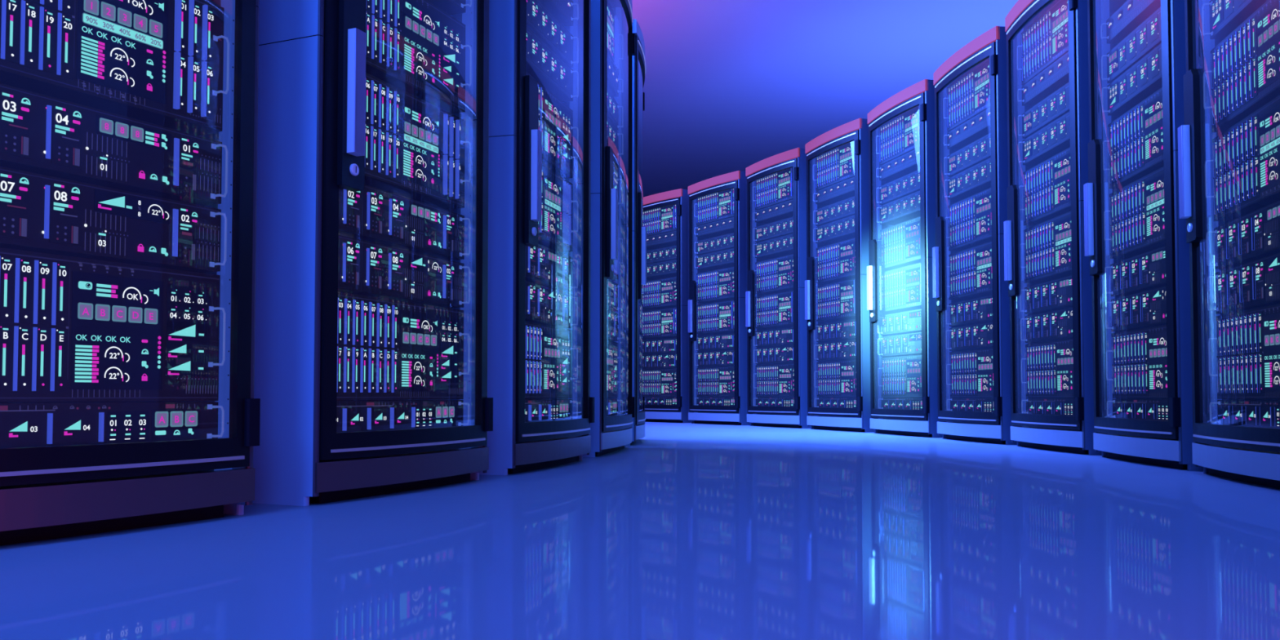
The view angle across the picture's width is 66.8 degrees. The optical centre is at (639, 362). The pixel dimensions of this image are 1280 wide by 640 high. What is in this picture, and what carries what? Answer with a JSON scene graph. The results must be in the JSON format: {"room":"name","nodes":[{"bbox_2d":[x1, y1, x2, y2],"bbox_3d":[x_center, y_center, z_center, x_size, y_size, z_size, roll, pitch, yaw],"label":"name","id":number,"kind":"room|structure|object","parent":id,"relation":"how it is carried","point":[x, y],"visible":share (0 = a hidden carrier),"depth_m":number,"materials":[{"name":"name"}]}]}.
{"room":"server room","nodes":[
{"label":"server room","id":0,"kind":"room"},
{"bbox_2d":[0,422,1279,639],"bbox_3d":[-2.200,0.543,7.236,13.600,0.100,21.500,0,-2,0],"label":"floor","id":1,"kind":"structure","parent":0,"point":[684,531],"depth_m":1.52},
{"bbox_2d":[0,0,260,546],"bbox_3d":[-1.397,-0.756,1.963,1.047,2.141,0.742,-1,-2,29],"label":"rack","id":2,"kind":"object","parent":1,"relation":"on","point":[50,492],"visible":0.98,"depth_m":1.92,"materials":[{"name":"grey metal"}]},
{"bbox_2d":[0,401,224,448],"bbox_3d":[-1.219,0.113,1.835,0.475,0.076,0.649,-1,-2,29],"label":"panel","id":3,"kind":"object","parent":2,"relation":"in","point":[22,424],"visible":0.98,"depth_m":1.81,"materials":[{"name":"black metal"}]},
{"bbox_2d":[0,247,226,402],"bbox_3d":[-1.263,-0.057,1.865,0.575,0.262,0.649,-1,-2,29],"label":"server","id":4,"kind":"object","parent":2,"relation":"in","point":[73,329],"visible":1,"depth_m":1.80,"materials":[{"name":"black metal"}]},
{"bbox_2d":[0,166,226,272],"bbox_3d":[-1.241,-0.262,1.860,0.525,0.130,0.649,-1,-2,29],"label":"rack server","id":5,"kind":"object","parent":2,"relation":"in","point":[39,213],"visible":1,"depth_m":1.81,"materials":[{"name":"black metal"}]},
{"bbox_2d":[0,83,227,206],"bbox_3d":[-1.241,-0.403,1.864,0.525,0.130,0.649,-1,-2,29],"label":"rack server","id":6,"kind":"object","parent":2,"relation":"in","point":[41,134],"visible":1,"depth_m":1.81,"materials":[{"name":"black metal"}]},
{"bbox_2d":[0,0,229,135],"bbox_3d":[-1.263,-0.622,1.884,0.575,0.262,0.649,-1,-2,29],"label":"server","id":7,"kind":"object","parent":2,"relation":"in","point":[157,62],"visible":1,"depth_m":1.85,"materials":[{"name":"black metal"}]},
{"bbox_2d":[253,0,493,506],"bbox_3d":[-1.027,-0.730,2.736,1.047,2.141,0.742,-1,-2,22],"label":"rack","id":8,"kind":"object","parent":1,"relation":"on","point":[312,84],"visible":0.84,"depth_m":2.25,"materials":[{"name":"grey metal"}]},
{"bbox_2d":[336,400,469,432],"bbox_3d":[-0.838,0.140,2.630,0.475,0.076,0.649,-1,-2,22],"label":"panel","id":9,"kind":"object","parent":8,"relation":"in","point":[352,415],"visible":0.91,"depth_m":2.56,"materials":[{"name":"black metal"}]},
{"bbox_2d":[337,291,470,399],"bbox_3d":[-0.884,-0.031,2.654,0.575,0.262,0.649,-1,-2,22],"label":"server","id":10,"kind":"object","parent":8,"relation":"in","point":[388,349],"visible":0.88,"depth_m":2.56,"materials":[{"name":"black metal"}]},
{"bbox_2d":[337,235,470,307],"bbox_3d":[-0.861,-0.235,2.652,0.525,0.130,0.649,-1,-2,22],"label":"rack server","id":11,"kind":"object","parent":8,"relation":"in","point":[365,268],"visible":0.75,"depth_m":2.57,"materials":[{"name":"black metal"}]},
{"bbox_2d":[338,184,471,260],"bbox_3d":[-0.861,-0.377,2.656,0.525,0.130,0.649,-1,-2,22],"label":"rack server","id":12,"kind":"object","parent":8,"relation":"in","point":[372,215],"visible":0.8,"depth_m":2.58,"materials":[{"name":"black metal"}]},
{"bbox_2d":[364,72,471,209],"bbox_3d":[-0.884,-0.595,2.673,0.575,0.262,0.649,-1,-2,22],"label":"server","id":13,"kind":"object","parent":8,"relation":"in","point":[415,147],"visible":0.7,"depth_m":2.64,"materials":[{"name":"black metal"}]},
{"bbox_2d":[365,0,471,114],"bbox_3d":[-0.884,-0.880,2.683,0.575,0.262,0.649,-1,-2,22],"label":"server","id":14,"kind":"object","parent":8,"relation":"in","point":[416,47],"visible":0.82,"depth_m":2.67,"materials":[{"name":"black metal"}]},
{"bbox_2d":[479,0,594,475],"bbox_3d":[-0.748,-0.702,3.549,1.047,2.141,0.742,-1,-2,16],"label":"rack","id":15,"kind":"object","parent":1,"relation":"on","point":[515,445],"visible":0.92,"depth_m":3.09,"materials":[{"name":"grey metal"}]},
{"bbox_2d":[524,399,577,422],"bbox_3d":[-0.552,0.168,3.464,0.475,0.076,0.650,-1,-2,16],"label":"panel","id":16,"kind":"object","parent":15,"relation":"in","point":[535,410],"visible":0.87,"depth_m":3.47,"materials":[{"name":"black"}]},
{"bbox_2d":[524,320,577,399],"bbox_3d":[-0.600,-0.003,3.483,0.575,0.262,0.649,-1,-2,16],"label":"server","id":17,"kind":"object","parent":15,"relation":"in","point":[548,348],"visible":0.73,"depth_m":3.47,"materials":[{"name":"black metal"}]},
{"bbox_2d":[524,280,577,328],"bbox_3d":[-0.576,-0.207,3.484,0.525,0.130,0.649,-1,-2,16],"label":"rack server","id":18,"kind":"object","parent":15,"relation":"in","point":[544,305],"visible":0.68,"depth_m":3.48,"materials":[{"name":"black"}]},
{"bbox_2d":[525,243,577,291],"bbox_3d":[-0.576,-0.349,3.488,0.525,0.130,0.649,-1,-2,16],"label":"rack server","id":19,"kind":"object","parent":15,"relation":"in","point":[545,266],"visible":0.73,"depth_m":3.50,"materials":[{"name":"black"}]},
{"bbox_2d":[526,71,578,178],"bbox_3d":[-0.600,-0.852,3.512,0.575,0.262,0.649,-1,-2,16],"label":"server","id":20,"kind":"object","parent":15,"relation":"in","point":[555,117],"visible":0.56,"depth_m":3.58,"materials":[{"name":"black"}]},
{"bbox_2d":[526,25,578,102],"bbox_3d":[-0.576,-1.082,3.513,0.525,0.122,0.649,-1,-2,16],"label":"rack server","id":21,"kind":"object","parent":15,"relation":"in","point":[544,64],"visible":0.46,"depth_m":3.53,"materials":[{"name":"black"}]},
{"bbox_2d":[526,0,578,67],"bbox_3d":[-0.576,-1.214,3.518,0.525,0.122,0.649,-1,-2,16],"label":"rack server","id":22,"kind":"object","parent":15,"relation":"in","point":[540,20],"visible":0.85,"depth_m":3.54,"materials":[{"name":"black"}]},
{"bbox_2d":[537,164,577,252],"bbox_3d":[-0.600,-0.567,3.502,0.575,0.262,0.649,-1,-2,16],"label":"server","id":23,"kind":"object","parent":15,"relation":"in","point":[555,230],"visible":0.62,"depth_m":3.58,"materials":[{"name":"black"}]},
{"bbox_2d":[582,0,635,457],"bbox_3d":[-0.566,-0.674,4.387,1.047,2.141,0.742,0,-2,9],"label":"rack","id":24,"kind":"object","parent":1,"relation":"on","point":[609,433],"visible":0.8,"depth_m":4.00,"materials":[{"name":"grey metal"}]},
{"bbox_2d":[606,339,622,398],"bbox_3d":[-0.414,0.026,4.340,0.575,0.262,0.649,0,-2,9],"label":"server","id":25,"kind":"object","parent":24,"relation":"in","point":[612,357],"visible":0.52,"depth_m":4.47,"materials":[{"name":"black"}]},
{"bbox_2d":[607,0,622,75],"bbox_3d":[-0.414,-1.520,4.392,0.575,0.262,0.649,0,-2,9],"label":"server","id":26,"kind":"object","parent":24,"relation":"in","point":[613,34],"visible":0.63,"depth_m":4.52,"materials":[{"name":"black"}]},
{"bbox_2d":[626,19,646,445],"bbox_3d":[-0.480,-0.645,5.240,1.047,2.141,0.742,0,-2,2],"label":"rack","id":27,"kind":"object","parent":1,"relation":"on","point":[639,232],"visible":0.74,"depth_m":4.90,"materials":[{"name":"grey metal"}]},
{"bbox_2d":[643,188,691,422],"bbox_3d":[0.518,-0.504,9.431,1.047,2.141,0.742,2,-2,-38],"label":"rack","id":28,"kind":"object","parent":1,"relation":"on","point":[678,413],"visible":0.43,"depth_m":8.88,"materials":[{"name":"grey metal"}]},
{"bbox_2d":[643,307,676,339],"bbox_3d":[0.397,-0.371,9.331,0.575,0.262,0.649,2,-2,-38],"label":"server","id":29,"kind":"object","parent":28,"relation":"in","point":[658,324],"visible":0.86,"depth_m":9.18,"materials":[{"name":"black"}]},
{"bbox_2d":[643,276,676,310],"bbox_3d":[0.397,-0.656,9.341,0.575,0.262,0.649,2,-2,-38],"label":"server","id":30,"kind":"object","parent":28,"relation":"in","point":[658,294],"visible":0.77,"depth_m":9.18,"materials":[{"name":"black"}]},
{"bbox_2d":[643,368,676,396],"bbox_3d":[0.397,0.194,9.312,0.575,0.262,0.649,2,-2,-38],"label":"server","id":31,"kind":"object","parent":28,"relation":"in","point":[656,382],"visible":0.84,"depth_m":9.15,"materials":[{"name":"black"}]},
{"bbox_2d":[643,204,676,236],"bbox_3d":[0.397,-1.352,9.364,0.575,0.262,0.649,2,-2,-38],"label":"server","id":32,"kind":"object","parent":28,"relation":"in","point":[662,220],"visible":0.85,"depth_m":9.19,"materials":[{"name":"black"}]},
{"bbox_2d":[688,170,750,425],"bbox_3d":[1.034,-0.529,8.703,1.047,2.141,0.742,1,-2,-32],"label":"rack","id":33,"kind":"object","parent":1,"relation":"on","point":[736,415],"visible":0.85,"depth_m":8.21,"materials":[{"name":"grey metal"}]},
{"bbox_2d":[694,248,733,271],"bbox_3d":[0.883,-0.910,8.620,0.525,0.122,0.649,1,-2,-32],"label":"rack server","id":34,"kind":"object","parent":33,"relation":"in","point":[724,259],"visible":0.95,"depth_m":8.55,"materials":[{"name":"black"}]},
{"bbox_2d":[694,188,733,225],"bbox_3d":[0.904,-1.376,8.649,0.575,0.262,0.650,1,-2,-32],"label":"server","id":35,"kind":"object","parent":33,"relation":"in","point":[718,206],"visible":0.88,"depth_m":8.54,"materials":[{"name":"black"}]},
{"bbox_2d":[694,365,734,396],"bbox_3d":[0.904,0.170,8.597,0.575,0.262,0.650,1,-2,-32],"label":"server","id":36,"kind":"object","parent":33,"relation":"in","point":[716,381],"visible":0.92,"depth_m":8.49,"materials":[{"name":"black"}]},
{"bbox_2d":[696,266,733,302],"bbox_3d":[0.904,-0.680,8.626,0.575,0.262,0.650,1,-2,-32],"label":"server","id":37,"kind":"object","parent":33,"relation":"in","point":[714,286],"visible":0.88,"depth_m":8.52,"materials":[{"name":"black"}]},
{"bbox_2d":[697,300,733,334],"bbox_3d":[0.904,-0.395,8.616,0.575,0.262,0.650,1,-2,-32],"label":"server","id":38,"kind":"object","parent":33,"relation":"in","point":[717,317],"visible":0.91,"depth_m":8.51,"materials":[{"name":"black"}]},
{"bbox_2d":[745,147,810,428],"bbox_3d":[1.470,-0.555,7.922,1.047,2.141,0.742,1,-2,-26],"label":"rack","id":39,"kind":"object","parent":1,"relation":"on","point":[795,416],"visible":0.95,"depth_m":7.46,"materials":[{"name":"grey metal"}]},
{"bbox_2d":[752,167,792,210],"bbox_3d":[1.332,-1.402,7.883,0.575,0.262,0.649,1,-2,-26],"label":"server","id":40,"kind":"object","parent":39,"relation":"in","point":[776,188],"visible":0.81,"depth_m":7.80,"materials":[{"name":"black"}]},
{"bbox_2d":[752,233,793,258],"bbox_3d":[1.310,-0.936,7.856,0.525,0.122,0.649,1,-2,-26],"label":"rack server","id":41,"kind":"object","parent":39,"relation":"in","point":[783,246],"visible":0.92,"depth_m":7.81,"materials":[{"name":"black"}]},
{"bbox_2d":[753,345,793,364],"bbox_3d":[1.310,-0.060,7.827,0.525,0.130,0.649,1,-2,-26],"label":"rack server","id":42,"kind":"object","parent":39,"relation":"in","point":[781,354],"visible":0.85,"depth_m":7.77,"materials":[{"name":"black"}]},
{"bbox_2d":[753,327,793,346],"bbox_3d":[1.310,-0.202,7.832,0.525,0.130,0.649,1,-2,-26],"label":"rack server","id":43,"kind":"object","parent":39,"relation":"in","point":[782,336],"visible":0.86,"depth_m":7.77,"materials":[{"name":"black"}]},
{"bbox_2d":[754,253,793,294],"bbox_3d":[1.332,-0.706,7.860,0.575,0.262,0.649,1,-2,-26],"label":"server","id":44,"kind":"object","parent":39,"relation":"in","point":[775,275],"visible":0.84,"depth_m":7.78,"materials":[{"name":"black"}]},
{"bbox_2d":[753,363,794,396],"bbox_3d":[1.332,0.144,7.831,0.575,0.262,0.649,1,-2,-26],"label":"server","id":45,"kind":"object","parent":39,"relation":"in","point":[771,380],"visible":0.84,"depth_m":7.75,"materials":[{"name":"black"}]},
{"bbox_2d":[755,290,793,328],"bbox_3d":[1.332,-0.421,7.850,0.575,0.262,0.649,1,-2,-26],"label":"server","id":46,"kind":"object","parent":39,"relation":"in","point":[772,311],"visible":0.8,"depth_m":7.78,"materials":[{"name":"black"}]},
{"bbox_2d":[804,118,874,432],"bbox_3d":[1.819,-0.583,7.101,1.047,2.141,0.742,1,-2,-20],"label":"rack","id":47,"kind":"object","parent":1,"relation":"on","point":[858,419],"visible":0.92,"depth_m":6.67,"materials":[{"name":"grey metal"}]},
{"bbox_2d":[813,214,854,244],"bbox_3d":[1.651,-0.963,7.053,0.525,0.122,0.649,1,-2,-20],"label":"rack server","id":48,"kind":"object","parent":47,"relation":"in","point":[842,229],"visible":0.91,"depth_m":7.03,"materials":[{"name":"black"}]},
{"bbox_2d":[813,176,854,204],"bbox_3d":[1.628,-1.246,7.054,0.475,0.095,0.649,1,-2,-20],"label":"panel","id":49,"kind":"object","parent":47,"relation":"in","point":[845,189],"visible":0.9,"depth_m":7.04,"materials":[{"name":"black"}]},
{"bbox_2d":[813,141,854,191],"bbox_3d":[1.675,-1.429,7.077,0.575,0.262,0.650,1,-2,-20],"label":"server","id":50,"kind":"object","parent":47,"relation":"in","point":[837,165],"visible":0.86,"depth_m":7.03,"materials":[{"name":"black"}]},
{"bbox_2d":[813,195,854,226],"bbox_3d":[1.651,-1.095,7.057,0.525,0.122,0.649,1,-2,-20],"label":"rack server","id":51,"kind":"object","parent":47,"relation":"in","point":[845,208],"visible":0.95,"depth_m":7.03,"materials":[{"name":"black"}]},
{"bbox_2d":[813,339,855,360],"bbox_3d":[1.651,-0.087,7.023,0.525,0.130,0.649,1,-2,-20],"label":"rack server","id":52,"kind":"object","parent":47,"relation":"in","point":[845,349],"visible":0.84,"depth_m":6.99,"materials":[{"name":"black"}]},
{"bbox_2d":[813,319,855,342],"bbox_3d":[1.651,-0.229,7.028,0.525,0.130,0.649,1,-2,-20],"label":"rack server","id":53,"kind":"object","parent":47,"relation":"in","point":[842,331],"visible":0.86,"depth_m":7.00,"materials":[{"name":"black"}]},
{"bbox_2d":[814,237,855,284],"bbox_3d":[1.675,-0.733,7.054,0.575,0.262,0.650,1,-2,-20],"label":"server","id":54,"kind":"object","parent":47,"relation":"in","point":[835,262],"visible":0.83,"depth_m":7.01,"materials":[{"name":"black"}]},
{"bbox_2d":[813,359,856,397],"bbox_3d":[1.675,0.117,7.025,0.575,0.262,0.650,1,-2,-20],"label":"server","id":55,"kind":"object","parent":47,"relation":"in","point":[837,379],"visible":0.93,"depth_m":6.97,"materials":[{"name":"black metal"}]},
{"bbox_2d":[815,278,855,321],"bbox_3d":[1.675,-0.448,7.044,0.575,0.262,0.650,1,-2,-20],"label":"server","id":56,"kind":"object","parent":47,"relation":"in","point":[835,301],"visible":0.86,"depth_m":7.00,"materials":[{"name":"black"}]},
{"bbox_2d":[866,79,942,437],"bbox_3d":[2.079,-0.611,6.246,1.047,2.141,0.742,0,-2,-14],"label":"rack","id":57,"kind":"object","parent":1,"relation":"on","point":[917,423],"visible":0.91,"depth_m":5.87,"materials":[{"name":"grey metal"}]},
{"bbox_2d":[875,146,919,181],"bbox_3d":[1.881,-1.274,6.220,0.475,0.095,0.649,0,-2,-14],"label":"panel","id":58,"kind":"object","parent":57,"relation":"in","point":[908,162],"visible":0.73,"depth_m":6.23,"materials":[{"name":"black"}]},
{"bbox_2d":[875,105,919,165],"bbox_3d":[1.930,-1.458,6.238,0.575,0.262,0.649,0,-2,-14],"label":"server","id":59,"kind":"object","parent":57,"relation":"in","point":[900,135],"visible":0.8,"depth_m":6.22,"materials":[{"name":"black"}]},
{"bbox_2d":[876,190,919,225],"bbox_3d":[1.906,-0.991,6.216,0.525,0.122,0.649,0,-2,-14],"label":"rack server","id":60,"kind":"object","parent":57,"relation":"in","point":[905,208],"visible":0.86,"depth_m":6.22,"materials":[{"name":"black"}]},
{"bbox_2d":[876,168,919,204],"bbox_3d":[1.906,-1.123,6.221,0.525,0.122,0.649,0,-2,-14],"label":"rack server","id":61,"kind":"object","parent":57,"relation":"in","point":[909,184],"visible":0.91,"depth_m":6.22,"materials":[{"name":"black"}]},
{"bbox_2d":[877,216,920,270],"bbox_3d":[1.930,-0.761,6.215,0.575,0.262,0.649,0,-2,-14],"label":"server","id":62,"kind":"object","parent":57,"relation":"in","point":[900,243],"visible":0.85,"depth_m":6.20,"materials":[{"name":"black"}]},
{"bbox_2d":[877,332,921,356],"bbox_3d":[1.906,-0.116,6.187,0.525,0.130,0.649,0,-2,-14],"label":"rack server","id":63,"kind":"object","parent":57,"relation":"in","point":[904,344],"visible":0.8,"depth_m":6.19,"materials":[{"name":"black"}]},
{"bbox_2d":[877,308,921,335],"bbox_3d":[1.906,-0.258,6.192,0.525,0.130,0.649,0,-2,-14],"label":"rack server","id":64,"kind":"object","parent":57,"relation":"in","point":[907,322],"visible":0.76,"depth_m":6.19,"materials":[{"name":"black"}]},
{"bbox_2d":[877,354,922,397],"bbox_3d":[1.930,0.088,6.186,0.575,0.262,0.649,0,-2,-14],"label":"server","id":65,"kind":"object","parent":57,"relation":"in","point":[900,375],"visible":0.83,"depth_m":6.17,"materials":[{"name":"black"}]},
{"bbox_2d":[879,262,921,312],"bbox_3d":[1.930,-0.476,6.205,0.575,0.262,0.649,0,-2,-14],"label":"server","id":66,"kind":"object","parent":57,"relation":"in","point":[900,287],"visible":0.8,"depth_m":6.19,"materials":[{"name":"black"}]},
{"bbox_2d":[932,26,1017,444],"bbox_3d":[2.246,-0.641,5.369,1.047,2.141,0.742,0,-2,-8],"label":"rack","id":67,"kind":"object","parent":1,"relation":"on","point":[994,427],"visible":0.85,"depth_m":5.04,"materials":[{"name":"grey metal"}]},
{"bbox_2d":[942,57,990,132],"bbox_3d":[2.093,-1.487,5.377,0.575,0.262,0.649,0,-2,-8],"label":"server","id":68,"kind":"object","parent":67,"relation":"in","point":[969,95],"visible":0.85,"depth_m":5.39,"materials":[{"name":"black"}]},
{"bbox_2d":[943,106,990,149],"bbox_3d":[2.044,-1.302,5.364,0.475,0.095,0.649,0,-2,-8],"label":"panel","id":69,"kind":"object","parent":67,"relation":"in","point":[978,126],"visible":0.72,"depth_m":5.40,"materials":[{"name":"black"}]},
{"bbox_2d":[943,133,991,177],"bbox_3d":[2.068,-1.152,5.363,0.525,0.122,0.649,0,-2,-8],"label":"rack server","id":70,"kind":"object","parent":67,"relation":"in","point":[979,150],"visible":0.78,"depth_m":5.39,"materials":[{"name":"black"}]},
{"bbox_2d":[944,157,991,199],"bbox_3d":[2.069,-1.020,5.358,0.525,0.122,0.649,0,-2,-8],"label":"rack server","id":71,"kind":"object","parent":67,"relation":"in","point":[976,179],"visible":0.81,"depth_m":5.39,"materials":[{"name":"black"}]},
{"bbox_2d":[945,187,991,251],"bbox_3d":[2.093,-0.790,5.354,0.575,0.262,0.649,0,-2,-8],"label":"server","id":72,"kind":"object","parent":67,"relation":"in","point":[969,219],"visible":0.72,"depth_m":5.37,"materials":[{"name":"black metal"}]},
{"bbox_2d":[945,321,992,351],"bbox_3d":[2.069,-0.145,5.329,0.525,0.130,0.649,0,-2,-8],"label":"rack server","id":73,"kind":"object","parent":67,"relation":"in","point":[976,336],"visible":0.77,"depth_m":5.36,"materials":[{"name":"black"}]},
{"bbox_2d":[945,294,992,326],"bbox_3d":[2.069,-0.287,5.333,0.525,0.130,0.649,0,-2,-8],"label":"rack server","id":74,"kind":"object","parent":67,"relation":"in","point":[977,310],"visible":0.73,"depth_m":5.36,"materials":[{"name":"black"}]},
{"bbox_2d":[946,240,992,300],"bbox_3d":[2.093,-0.505,5.344,0.575,0.262,0.649,0,-2,-8],"label":"server","id":75,"kind":"object","parent":67,"relation":"in","point":[970,269],"visible":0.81,"depth_m":5.36,"materials":[{"name":"black"}]},
{"bbox_2d":[946,347,993,397],"bbox_3d":[2.093,0.059,5.325,0.575,0.262,0.649,0,-2,-8],"label":"server","id":76,"kind":"object","parent":67,"relation":"in","point":[971,371],"visible":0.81,"depth_m":5.34,"materials":[{"name":"black metal"}]},
{"bbox_2d":[1003,0,1102,455],"bbox_3d":[2.317,-0.671,4.479,1.047,2.141,0.742,0,-2,-2],"label":"rack","id":77,"kind":"object","parent":1,"relation":"on","point":[1064,433],"visible":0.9,"depth_m":4.22,"materials":[{"name":"grey metal"}]},
{"bbox_2d":[1016,0,1068,85],"bbox_3d":[2.164,-1.516,4.503,0.575,0.262,0.649,0,-2,-2],"label":"server","id":78,"kind":"object","parent":77,"relation":"in","point":[1045,41],"visible":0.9,"depth_m":4.55,"materials":[{"name":"black"}]},
{"bbox_2d":[1017,51,1069,106],"bbox_3d":[2.114,-1.332,4.496,0.475,0.095,0.649,0,-2,-2],"label":"panel","id":79,"kind":"object","parent":77,"relation":"in","point":[1055,75],"visible":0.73,"depth_m":4.56,"materials":[{"name":"black"}]},
{"bbox_2d":[1017,81,1069,138],"bbox_3d":[2.139,-1.181,4.491,0.525,0.122,0.649,0,-2,-2],"label":"rack server","id":80,"kind":"object","parent":77,"relation":"in","point":[1056,104],"visible":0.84,"depth_m":4.54,"materials":[{"name":"black"}]},
{"bbox_2d":[1017,111,1070,164],"bbox_3d":[2.139,-1.050,4.487,0.525,0.122,0.649,0,-2,-2],"label":"rack server","id":81,"kind":"object","parent":77,"relation":"in","point":[1054,138],"visible":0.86,"depth_m":4.55,"materials":[{"name":"black"}]},
{"bbox_2d":[1018,146,1071,225],"bbox_3d":[2.164,-0.820,4.480,0.575,0.262,0.649,0,-2,-2],"label":"server","id":82,"kind":"object","parent":77,"relation":"in","point":[1046,188],"visible":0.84,"depth_m":4.52,"materials":[{"name":"black"}]},
{"bbox_2d":[1020,211,1071,283],"bbox_3d":[2.164,-0.535,4.470,0.575,0.262,0.649,0,-2,-2],"label":"server","id":83,"kind":"object","parent":77,"relation":"in","point":[1047,245],"visible":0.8,"depth_m":4.52,"materials":[{"name":"black"}]},
{"bbox_2d":[1019,275,1072,314],"bbox_3d":[2.139,-0.316,4.462,0.525,0.130,0.649,0,-2,-2],"label":"rack server","id":84,"kind":"object","parent":77,"relation":"in","point":[1054,295],"visible":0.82,"depth_m":4.52,"materials":[{"name":"black"}]},
{"bbox_2d":[1020,306,1072,342],"bbox_3d":[2.139,-0.174,4.457,0.525,0.130,0.649,0,-2,-2],"label":"rack server","id":85,"kind":"object","parent":77,"relation":"in","point":[1057,325],"visible":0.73,"depth_m":4.51,"materials":[{"name":"black"}]},
{"bbox_2d":[1021,338,1073,398],"bbox_3d":[2.164,0.030,4.451,0.575,0.262,0.649,0,-2,-2],"label":"server","id":86,"kind":"object","parent":77,"relation":"in","point":[1049,366],"visible":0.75,"depth_m":4.49,"materials":[{"name":"black metal"}]},
{"bbox_2d":[1021,398,1074,415],"bbox_3d":[2.114,0.201,4.444,0.475,0.076,0.649,0,-2,-2],"label":"panel","id":87,"kind":"object","parent":77,"relation":"in","point":[1059,406],"visible":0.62,"depth_m":4.50,"materials":[{"name":"black"}]},
{"bbox_2d":[1083,0,1203,471],"bbox_3d":[2.293,-0.701,3.586,1.047,2.141,0.742,0,-2,5],"label":"rack","id":88,"kind":"object","parent":1,"relation":"on","point":[1163,443],"visible":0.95,"depth_m":3.39,"materials":[{"name":"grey metal"}]},
{"bbox_2d":[1100,0,1160,44],"bbox_3d":[2.090,-1.361,3.625,0.475,0.095,0.649,0,-2,5],"label":"panel","id":89,"kind":"object","parent":88,"relation":"in","point":[1132,13],"visible":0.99,"depth_m":3.78,"materials":[{"name":"black"}]},
{"bbox_2d":[1101,6,1161,83],"bbox_3d":[2.115,-1.211,3.618,0.525,0.122,0.649,0,-2,5],"label":"rack server","id":90,"kind":"object","parent":88,"relation":"in","point":[1147,36],"visible":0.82,"depth_m":3.70,"materials":[{"name":"black"}]},
{"bbox_2d":[1102,43,1162,115],"bbox_3d":[2.115,-1.079,3.613,0.525,0.122,0.649,0,-2,5],"label":"rack server","id":91,"kind":"object","parent":88,"relation":"in","point":[1142,79],"visible":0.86,"depth_m":3.70,"materials":[{"name":"black"}]},
{"bbox_2d":[1102,87,1163,188],"bbox_3d":[2.140,-0.849,3.604,0.575,0.262,0.649,0,-2,5],"label":"server","id":92,"kind":"object","parent":88,"relation":"in","point":[1135,138],"visible":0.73,"depth_m":3.68,"materials":[{"name":"black"}]},
{"bbox_2d":[1103,166,1164,258],"bbox_3d":[2.140,-0.564,3.594,0.575,0.262,0.650,0,-2,5],"label":"server","id":93,"kind":"object","parent":88,"relation":"in","point":[1136,210],"visible":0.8,"depth_m":3.67,"materials":[{"name":"black"}]},
{"bbox_2d":[1104,246,1165,296],"bbox_3d":[2.115,-0.345,3.589,0.525,0.130,0.649,0,-2,5],"label":"rack server","id":94,"kind":"object","parent":88,"relation":"in","point":[1146,271],"visible":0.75,"depth_m":3.67,"materials":[{"name":"black"}]},
{"bbox_2d":[1105,285,1166,331],"bbox_3d":[2.115,-0.203,3.584,0.525,0.130,0.649,0,-2,5],"label":"rack server","id":95,"kind":"object","parent":88,"relation":"in","point":[1146,308],"visible":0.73,"depth_m":3.67,"materials":[{"name":"black metal"}]},
{"bbox_2d":[1106,324,1168,398],"bbox_3d":[2.140,0.000,3.575,0.575,0.262,0.649,0,-2,5],"label":"server","id":96,"kind":"object","parent":88,"relation":"in","point":[1139,356],"visible":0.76,"depth_m":3.65,"materials":[{"name":"black metal"}]},
{"bbox_2d":[1106,399,1168,420],"bbox_3d":[2.090,0.172,3.573,0.475,0.076,0.649,0,-2,5],"label":"panel","id":97,"kind":"object","parent":88,"relation":"in","point":[1140,409],"visible":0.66,"depth_m":3.65,"materials":[{"name":"black"}]},
{"bbox_2d":[1177,0,1279,488],"bbox_3d":[2.173,-0.731,2.702,1.047,2.141,0.742,0,-2,11],"label":"rack","id":98,"kind":"object","parent":1,"relation":"on","point":[1246,454],"visible":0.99,"depth_m":3.07,"materials":[{"name":"grey metal"}]},
{"bbox_2d":[1201,0,1266,39],"bbox_3d":[1.998,-1.108,2.748,0.525,0.122,0.649,0,-2,11],"label":"rack server","id":99,"kind":"object","parent":98,"relation":"in","point":[1225,15],"visible":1,"depth_m":2.99,"materials":[{"name":"black"}]},
{"bbox_2d":[1203,0,1279,132],"bbox_3d":[2.022,-0.878,2.736,0.575,0.262,0.649,0,-2,11],"label":"server","id":100,"kind":"object","parent":98,"relation":"in","point":[1245,71],"visible":1,"depth_m":2.84,"materials":[{"name":"black"}]},
{"bbox_2d":[1204,94,1279,221],"bbox_3d":[2.022,-0.594,2.726,0.575,0.262,0.649,0,-2,11],"label":"server","id":101,"kind":"object","parent":98,"relation":"in","point":[1246,160],"visible":1,"depth_m":2.84,"materials":[{"name":"black"}]},
{"bbox_2d":[1206,200,1279,269],"bbox_3d":[1.998,-0.374,2.723,0.525,0.130,0.649,0,-2,11],"label":"rack server","id":102,"kind":"object","parent":98,"relation":"in","point":[1253,236],"visible":1,"depth_m":2.84,"materials":[{"name":"black metal"}]},
{"bbox_2d":[1207,252,1279,313],"bbox_3d":[1.998,-0.233,2.718,0.525,0.130,0.649,0,-2,11],"label":"rack server","id":103,"kind":"object","parent":98,"relation":"in","point":[1255,284],"visible":1,"depth_m":2.84,"materials":[{"name":"black metal"}]},
{"bbox_2d":[1208,303,1279,399],"bbox_3d":[2.022,-0.029,2.707,0.575,0.262,0.649,0,-2,11],"label":"server","id":104,"kind":"object","parent":98,"relation":"in","point":[1248,341],"visible":1,"depth_m":2.83,"materials":[{"name":"black metal"}]},
{"bbox_2d":[1209,400,1279,428],"bbox_3d":[1.973,0.142,2.710,0.475,0.076,0.649,0,-2,11],"label":"panel","id":105,"kind":"object","parent":98,"relation":"in","point":[1257,413],"visible":1,"depth_m":2.84,"materials":[{"name":"black metal"}]},
{"bbox_2d":[631,0,1017,197],"bbox_3d":[-2.200,-3.055,7.357,13.600,0.100,21.500,0,-2,0],"label":"ceiling","id":106,"kind":"structure","parent":0,"point":[730,86],"depth_m":9.58,"materials":[{"name":"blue paint"}]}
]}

